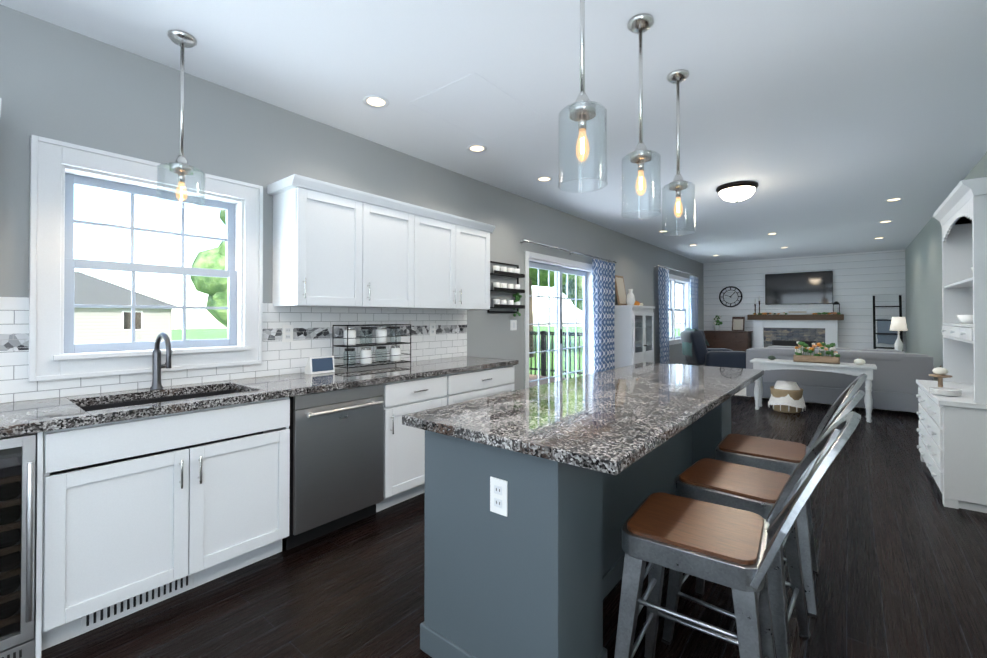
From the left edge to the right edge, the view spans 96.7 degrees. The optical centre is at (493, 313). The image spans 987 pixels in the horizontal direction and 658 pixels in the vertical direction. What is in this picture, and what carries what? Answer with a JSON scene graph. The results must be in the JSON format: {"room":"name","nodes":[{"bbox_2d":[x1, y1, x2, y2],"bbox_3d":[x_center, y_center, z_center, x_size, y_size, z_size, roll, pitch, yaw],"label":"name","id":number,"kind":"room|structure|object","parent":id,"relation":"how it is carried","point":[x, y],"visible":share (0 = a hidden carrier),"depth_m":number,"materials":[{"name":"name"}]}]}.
{"room":"kitchen and living room","nodes":[
{"label":"kitchen and living room","id":0,"kind":"room"},
{"bbox_2d":[0,4,703,403],"bbox_3d":[0.875,-0.011,5.988,0.150,2.745,15.200,0,-1,39],"label":"wall","id":1,"kind":"structure","parent":0,"point":[64,84],"depth_m":2.79,"materials":[{"name":"grey paint"}]},
{"bbox_2d":[28,135,262,381],"bbox_3d":[-1.906,-0.257,2.516,0.200,1.160,1.050,0,-1,39],"label":"kitchen window","id":2,"kind":"structure","parent":1,"relation":"in","point":[59,170],"depth_m":2.37,"materials":[{"name":"clear glass"}]},
{"bbox_2d":[0,297,466,402],"bbox_3d":[-1.633,0.172,2.758,0.013,0.484,4.325,0,-1,39],"label":"tile backsplash","id":3,"kind":"structure","parent":1,"relation":"attached to","point":[312,331],"depth_m":3.00,"materials":[{"name":"tile"}]},
{"bbox_2d":[282,325,292,341],"bbox_3d":[-1.413,0.137,3.014,0.007,0.118,0.072,0,-1,39],"label":"electrical outlet plate","id":4,"kind":"object","parent":1,"relation":"attached to","point":[287,330],"depth_m":3.01,"materials":[{"name":"white plastic"}]},
{"bbox_2d":[268,174,371,307],"bbox_3d":[-1.187,-0.452,3.052,0.335,0.807,0.536,0,-1,39],"label":"upper cabinet","id":5,"kind":"object","parent":1,"relation":"attached to","point":[336,246],"depth_m":2.90,"materials":[{"name":"white wood"}]},
{"bbox_2d":[372,194,423,308],"bbox_3d":[-0.907,-0.449,3.398,0.335,0.807,0.594,0,-1,39],"label":"upper cabinet","id":6,"kind":"object","parent":1,"relation":"attached to","point":[397,226],"depth_m":3.35,"materials":[{"name":"white wood"}]},
{"bbox_2d":[429,323,435,335],"bbox_3d":[-0.563,0.146,4.063,0.007,0.118,0.072,0,-1,39],"label":"electrical outlet plate","id":7,"kind":"object","parent":1,"relation":"attached to","point":[432,326],"depth_m":4.06,"materials":[{"name":"white plastic"}]},
{"bbox_2d":[424,207,491,309],"bbox_3d":[-0.477,-0.444,3.928,0.335,0.807,1.010,0,-1,39],"label":"upper cabinet","id":8,"kind":"object","parent":1,"relation":"attached to","point":[456,249],"depth_m":3.84,"materials":[{"name":"white wood"}]},
{"bbox_2d":[487,261,524,316],"bbox_3d":[0.150,-0.266,4.892,0.101,0.604,0.560,0,-1,39],"label":"mug rack","id":9,"kind":"object","parent":1,"relation":"attached to","point":[506,287],"visible":1,"depth_m":4.88,"materials":[{"name":"black metal"}]},
{"bbox_2d":[510,320,516,329],"bbox_3d":[0.232,0.134,5.066,0.008,0.118,0.120,0,-1,39],"label":"electrical outlet plate","id":10,"kind":"object","parent":1,"relation":"attached to","point":[513,323],"depth_m":5.06,"materials":[{"name":"white plastic"}]},
{"bbox_2d":[525,251,592,387],"bbox_3d":[0.922,0.309,6.025,0.174,2.105,1.910,0,-1,39],"label":"door","id":11,"kind":"structure","parent":1,"relation":"in","point":[556,265],"depth_m":6.01,"materials":[{"name":"white glass"}]},
{"bbox_2d":[520,239,616,262],"bbox_3d":[1.125,-0.838,6.082,0.125,0.044,2.592,0,-1,39],"label":"curtain rod","id":12,"kind":"object","parent":1,"relation":"attached to","point":[525,240],"visible":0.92,"depth_m":5.79,"materials":[{"name":"silver metal"}]},
{"bbox_2d":[592,258,614,372],"bbox_3d":[1.676,0.267,6.689,0.079,2.140,0.762,0,-1,39],"label":"door curtain","id":13,"kind":"object","parent":12,"relation":"hanging from","point":[603,294],"visible":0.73,"depth_m":6.67,"materials":[{"name":"fabric"}]},
{"bbox_2d":[659,274,689,345],"bbox_3d":[4.040,-0.086,9.860,0.200,1.530,2.170,0,-1,39],"label":"living room window","id":14,"kind":"structure","parent":1,"relation":"in","point":[683,282],"depth_m":10.17,"materials":[{"name":"clear glass"}]},
{"bbox_2d":[654,264,698,276],"bbox_3d":[4.129,-0.937,9.795,0.125,0.044,2.942,0,-1,39],"label":"curtain rod","id":15,"kind":"object","parent":1,"relation":"attached to","point":[658,265],"visible":0.94,"depth_m":9.55,"materials":[{"name":"silver metal"}]},
{"bbox_2d":[658,267,669,363],"bbox_3d":[3.478,0.221,8.917,0.080,2.270,0.632,0,-1,39],"label":"window curtain","id":16,"kind":"object","parent":15,"relation":"hanging from","point":[663,280],"visible":0.92,"depth_m":8.87,"materials":[{"name":"fabric"}]},
{"bbox_2d":[690,276,697,328],"bbox_3d":[4.850,0.235,10.611,0.079,2.270,0.632,0,-1,39],"label":"window curtain","id":17,"kind":"object","parent":15,"relation":"hanging from","point":[693,302],"visible":0.54,"depth_m":10.54,"materials":[{"name":"fabric"}]},
{"bbox_2d":[0,0,986,263],"bbox_3d":[2.468,-1.453,4.710,4.250,0.122,15.200,0,-1,39],"label":"ceiling","id":18,"kind":"structure","parent":0,"point":[830,126],"depth_m":2.77,"materials":[{"name":"white paint"}]},
{"bbox_2d":[156,30,205,209],"bbox_3d":[-1.592,-0.982,2.242,0.207,0.862,0.207,0,-1,39],"label":"light","id":19,"kind":"object","parent":18,"relation":"hanging from","point":[180,166],"visible":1,"depth_m":2.23,"materials":[{"name":"clear glass"}]},
{"bbox_2d":[363,95,388,107],"bbox_3d":[-0.781,-1.406,2.914,0.168,0.006,0.168,0,-1,30],"label":"recessed light","id":20,"kind":"object","parent":18,"relation":"in","point":[375,102],"depth_m":2.91,"materials":[{"name":"white plastic"}]},
{"bbox_2d":[467,144,486,152],"bbox_3d":[-0.140,-1.399,3.721,0.168,0.006,0.168,0,-1,-24],"label":"recessed light","id":21,"kind":"object","parent":18,"relation":"in","point":[476,148],"depth_m":3.72,"materials":[{"name":"white plastic"}]},
{"bbox_2d":[536,176,551,181],"bbox_3d":[0.527,-1.392,4.545,0.168,0.006,0.168,0,-1,30],"label":"recessed light","id":22,"kind":"object","parent":18,"relation":"in","point":[546,178],"depth_m":4.55,"materials":[{"name":"white plastic"}]},
{"bbox_2d":[558,0,607,192],"bbox_3d":[0.336,-0.950,1.659,0.185,0.937,0.185,0,-1,39],"label":"pendant light","id":23,"kind":"object","parent":18,"relation":"hanging from","point":[582,109],"visible":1,"depth_m":1.65,"materials":[{"name":"clear glass"}]},
{"bbox_2d":[621,13,660,218],"bbox_3d":[0.713,-0.946,2.125,0.185,0.937,0.185,0,-1,39],"label":"pendant light","id":24,"kind":"object","parent":18,"relation":"hanging from","point":[641,155],"visible":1,"depth_m":2.12,"materials":[{"name":"clear glass"}]},
{"bbox_2d":[662,69,695,235],"bbox_3d":[1.091,-0.942,2.592,0.185,0.937,0.185,0,-1,39],"label":"pendant light","id":25,"kind":"object","parent":18,"relation":"hanging from","point":[678,184],"visible":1,"depth_m":2.58,"materials":[{"name":"clear glass"}]},
{"bbox_2d":[716,181,758,201],"bbox_3d":[2.661,-1.305,4.797,0.410,0.175,0.410,0,-1,39],"label":"flush-mount ceiling light","id":26,"kind":"object","parent":18,"relation":"attached to","point":[736,191],"visible":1,"depth_m":4.68,"materials":[{"name":"white glass"}]},
{"bbox_2d":[885,198,903,201],"bbox_3d":[4.879,-1.386,5.344,0.168,0.006,0.168,0,-1,30],"label":"recessed light","id":27,"kind":"object","parent":18,"relation":"in","point":[893,199],"depth_m":5.33,"materials":[{"name":"white plastic"}]},
{"bbox_2d":[41,395,986,657],"bbox_3d":[2.468,1.401,4.687,4.250,0.100,15.200,0,-1,39],"label":"floor","id":28,"kind":"structure","parent":0,"point":[901,553],"depth_m":2.11,"materials":[{"name":"brown wood"}]},
{"bbox_2d":[0,433,35,657],"bbox_3d":[-2.054,0.890,1.675,0.655,0.872,0.380,0,-1,39],"label":"wine cooler","id":29,"kind":"object","parent":28,"relation":"on","point":[17,515],"visible":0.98,"depth_m":1.61,"materials":[{"name":"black metal"}]},
{"bbox_2d":[286,384,383,549],"bbox_3d":[-1.115,0.897,2.818,0.656,0.876,0.600,0,-1,39],"label":"dishwasher","id":30,"kind":"object","parent":28,"relation":"on","point":[336,457],"visible":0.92,"depth_m":2.61,"materials":[{"name":"silver metal"}]},
{"bbox_2d":[376,374,449,511],"bbox_3d":[-0.773,0.901,3.316,0.620,0.878,0.585,0,-1,39],"label":"base cabinet","id":31,"kind":"object","parent":28,"relation":"on","point":[403,445],"depth_m":3.05,"materials":[{"name":"white wood"}]},
{"bbox_2d":[450,365,513,404],"bbox_3d":[-0.338,0.905,3.854,0.620,0.878,0.932,0,-1,39],"label":"base cabinet","id":32,"kind":"object","parent":28,"relation":"on","point":[470,385],"depth_m":3.65,"materials":[{"name":"white wood"}]},
{"bbox_2d":[0,332,518,469],"bbox_3d":[-1.379,0.383,2.550,0.641,0.561,4.325,0,-1,39],"label":"countertop","id":33,"kind":"structure","parent":32,"relation":"on","point":[30,417],"depth_m":2.31,"materials":[{"name":"stone"}]},
{"bbox_2d":[305,356,334,373],"bbox_3d":[-1.222,0.359,3.089,0.085,0.115,0.180,0,-1,39],"label":"smart display","id":34,"kind":"object","parent":33,"relation":"on","point":[319,365],"visible":1,"depth_m":3.05,"materials":[{"name":"white plastic"}]},
{"bbox_2d":[332,324,410,371],"bbox_3d":[-0.930,0.253,3.407,0.198,0.334,0.588,0,-1,39],"label":"mug rack","id":35,"kind":"object","parent":33,"relation":"on","point":[350,336],"visible":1,"depth_m":3.36,"materials":[{"name":"black metal"}]},
{"bbox_2d":[420,398,730,657],"bbox_3d":[0.758,0.894,2.563,0.675,0.879,2.604,0,-1,39],"label":"kitchen island","id":36,"kind":"object","parent":28,"relation":"on","point":[534,581],"depth_m":1.55,"materials":[{"name":"grey wood"}]},
{"bbox_2d":[490,477,507,516],"bbox_3d":[0.017,0.624,1.499,0.072,0.118,0.007,0,-1,39],"label":"electrical outlet plate","id":37,"kind":"object","parent":36,"relation":"attached to","point":[498,496],"depth_m":1.49,"materials":[{"name":"white plastic"}]},
{"bbox_2d":[402,362,763,477],"bbox_3d":[0.824,0.432,2.513,0.900,0.038,2.680,0,-1,39],"label":"island countertop","id":38,"kind":"structure","parent":36,"relation":"on","point":[604,422],"depth_m":1.79,"materials":[{"name":"grey stone"}]},
{"bbox_2d":[614,305,654,367],"bbox_3d":[2.335,0.623,7.310,0.418,1.500,1.010,0,-1,39],"label":"cabinet","id":39,"kind":"object","parent":28,"relation":"on","point":[633,334],"visible":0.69,"depth_m":6.99,"materials":[{"name":"white wood"}]},
{"bbox_2d":[615,275,642,305],"bbox_3d":[2.282,-0.378,7.337,0.273,0.500,0.723,0,-1,39],"label":"decor","id":40,"kind":"object","parent":39,"relation":"on","point":[623,299],"visible":0.79,"depth_m":7.17,"materials":[{"name":"brown wood"}]},
{"bbox_2d":[680,328,745,368],"bbox_3d":[4.433,0.834,8.840,1.129,1.102,0.940,0,0,5],"label":"recliner","id":41,"kind":"object","parent":28,"relation":"on","point":[696,350],"visible":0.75,"depth_m":8.52,"materials":[{"name":"blue fabric"}]},
{"bbox_2d":[704,330,752,351],"bbox_3d":[5.931,0.922,11.124,1.050,0.965,0.506,0,-1,39],"label":"dresser","id":42,"kind":"object","parent":28,"relation":"on","point":[737,340],"visible":0.58,"depth_m":10.89,"materials":[{"name":"brown wood"}]},
{"bbox_2d":[713,315,721,330],"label":"potted plant","id":43,"kind":"object","parent":42,"relation":"on","point":[717,323],"depth_m":11.25,"materials":[{"name":"green plant"}]},
{"bbox_2d":[732,317,744,330],"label":"picture frame","id":44,"kind":"object","parent":42,"relation":"on","point":[738,323],"depth_m":11.10,"materials":[{"name":"brown wood"}]},
{"bbox_2d":[614,411,860,657],"bbox_3d":[0.725,0.794,1.350,0.630,1.058,0.444,0,-1,35],"label":"stool","id":45,"kind":"object","parent":28,"relation":"on","point":[735,550],"visible":1,"depth_m":1.32,"materials":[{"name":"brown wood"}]},
{"bbox_2d":[661,390,864,657],"bbox_3d":[1.061,0.798,1.733,0.630,1.058,0.444,0,-1,42],"label":"stool","id":46,"kind":"object","parent":28,"relation":"on","point":[741,487],"visible":0.62,"depth_m":1.72,"materials":[{"name":"brown wood"}]},
{"bbox_2d":[706,373,866,617],"bbox_3d":[1.435,0.801,2.170,0.637,1.058,0.459,0,-1,39],"label":"stool","id":47,"kind":"object","parent":28,"relation":"on","point":[782,456],"visible":0.44,"depth_m":2.10,"materials":[{"name":"brown wood"}]},
{"bbox_2d":[768,381,805,412],"bbox_3d":[4.096,1.153,6.137,0.441,0.420,0.432,0,-1,39],"label":"basket","id":48,"kind":"object","parent":28,"relation":"on","point":[786,397],"visible":1,"depth_m":6.00,"materials":[{"name":"wicker"}]},
{"bbox_2d":[753,320,837,347],"bbox_3d":[7.010,0.774,10.264,1.740,1.245,0.516,0,-1,39],"label":"fireplace","id":49,"kind":"object","parent":28,"relation":"on","point":[766,333],"visible":0.5,"depth_m":10.31,"materials":[{"name":"stone"}]},
{"bbox_2d":[747,314,843,319],"bbox_3d":[7.079,0.087,10.355,1.860,0.128,0.296,0,-1,39],"label":"mantel shelf","id":50,"kind":"object","parent":49,"relation":"on","point":[803,317],"visible":1,"depth_m":10.16,"materials":[{"name":"brown wood"}]},
{"bbox_2d":[753,296,840,314],"bbox_3d":[7.086,-0.208,10.332,1.708,0.460,0.211,0,-1,39],"label":"mantel decor","id":51,"kind":"object","parent":50,"relation":"on","point":[796,312],"visible":0.98,"depth_m":10.36,"materials":[{"name":"grey"}]},
{"bbox_2d":[750,358,876,422],"bbox_3d":[4.306,1.012,5.968,1.360,0.700,0.420,0,-1,39],"label":"console table","id":52,"kind":"object","parent":28,"relation":"on","point":[853,369],"visible":0.92,"depth_m":5.78,"materials":[{"name":"white wood"}]},
{"bbox_2d":[768,341,864,364],"bbox_3d":[4.339,0.521,5.941,1.068,0.279,0.165,0,-1,39],"label":"decor","id":53,"kind":"object","parent":52,"relation":"on","point":[816,358],"visible":1,"depth_m":5.89,"materials":[{"name":"brown wood"}]},
{"bbox_2d":[735,387,893,410],"bbox_3d":[5.671,1.375,8.366,2.800,0.012,3.550,0,-1,39],"label":"area rug","id":54,"kind":"object","parent":28,"relation":"on","point":[742,392],"visible":0.07,"depth_m":7.38,"materials":[{"name":"grey fabric"}]},
{"bbox_2d":[746,346,933,412],"bbox_3d":[5.143,0.937,6.684,2.140,0.860,0.975,0,-1,39],"label":"sofa","id":55,"kind":"object","parent":28,"relation":"on","point":[896,375],"visible":0.62,"depth_m":6.09,"materials":[{"name":"grey fabric"}]},
{"bbox_2d":[873,295,902,350],"bbox_3d":[8.279,0.498,9.212,0.460,1.780,0.475,0,-1,39],"label":"blanket ladder","id":56,"kind":"object","parent":28,"relation":"on","point":[885,334],"visible":0.73,"depth_m":9.28,"materials":[{"name":"black metal"}]},
{"bbox_2d":[916,177,986,512],"bbox_3d":[3.673,0.218,3.425,0.468,2.245,1.320,0,-1,39],"label":"hutch","id":57,"kind":"object","parent":28,"relation":"on","point":[952,445],"visible":1,"depth_m":3.05,"materials":[{"name":"white wood"}]},
{"bbox_2d":[929,366,961,395],"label":"decor","id":58,"kind":"object","parent":57,"relation":"in","point":[940,372],"depth_m":3.30,"materials":[{"name":"white ceramic"}]},
{"bbox_2d":[957,315,972,323],"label":"decor","id":59,"kind":"object","parent":57,"relation":"in","point":[963,318],"depth_m":3.58,"materials":[{"name":"white ceramic"}]},
{"bbox_3d":[7.175,1.089,7.763,0.440,0.575,0.440,0,-1,39],"label":"side table","id":60,"kind":"object","parent":28,"relation":"on","visible":0},
{"bbox_2d":[890,317,907,350],"bbox_3d":[7.175,0.430,7.768,0.240,0.740,0.240,0,-1,39],"label":"table lamp","id":61,"kind":"object","parent":60,"relation":"on","point":[898,324],"visible":0.83,"depth_m":7.72,"materials":[{"name":"white fabric"}]},
{"bbox_2d":[703,249,905,352],"bbox_3d":[7.202,0.027,10.547,3.950,2.745,0.150,0,-1,39],"label":"wall","id":62,"kind":"structure","parent":0,"point":[861,280],"depth_m":9.95,"materials":[{"name":"white wood"}]},
{"bbox_2d":[719,286,742,306],"bbox_3d":[6.113,-0.434,11.312,0.540,0.540,0.030,0,-1,39],"label":"wall clock","id":63,"kind":"object","parent":62,"relation":"attached to","point":[730,287],"visible":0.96,"depth_m":11.30,"materials":[{"name":"black metal"}]},
{"bbox_2d":[765,271,832,304],"bbox_3d":[7.218,-0.597,10.405,1.320,0.750,0.052,0,-1,39],"label":"wall-mounted tv","id":64,"kind":"object","parent":62,"relation":"attached to","point":[801,288],"visible":0.9,"depth_m":10.36,"materials":[{"name":"black plastic"}]},
{"bbox_2d":[905,152,986,380],"bbox_3d":[4.061,-0.032,3.409,0.150,2.745,15.200,0,-1,39],"label":"wall","id":65,"kind":"structure","parent":0,"point":[923,279],"depth_m":6.72,"materials":[{"name":"grey paint"}]},
{"label":"outside","id":66,"kind":"structure","parent":0,"visible":0},
{"bbox_2d":[172,326,681,377],"bbox_3d":[-27.232,2.211,34.832,79.840,0.020,140.000,0,-1,39],"label":"ground","id":67,"kind":"structure","parent":66,"point":[217,332],"depth_m":39.44,"materials":[{"name":"green plant"}]},
{"bbox_2d":[74,271,174,343],"bbox_3d":[-27.133,-0.109,27.695,9.600,4.500,9.800,0,-1,39],"label":"house","id":68,"kind":"structure","parent":67,"relation":"on","point":[117,330],"depth_m":25.97,"materials":[{"name":"grey"}]},
{"bbox_2d":[190,209,582,357],"bbox_3d":[-8.934,-5.184,19.863,22.618,14.521,38.445,0,-1,39],"label":"trees","id":69,"kind":"object","parent":67,"relation":"on","point":[218,292],"depth_m":11.02,"materials":[{"name":"green plant"}]},
{"bbox_2d":[529,331,582,386],"bbox_3d":[-0.177,1.177,7.795,3.730,1.600,5.400,0,-1,39],"label":"railing","id":70,"kind":"object","parent":67,"relation":"on","point":[544,369],"depth_m":9.96,"materials":[{"name":"black metal"}]}
]}

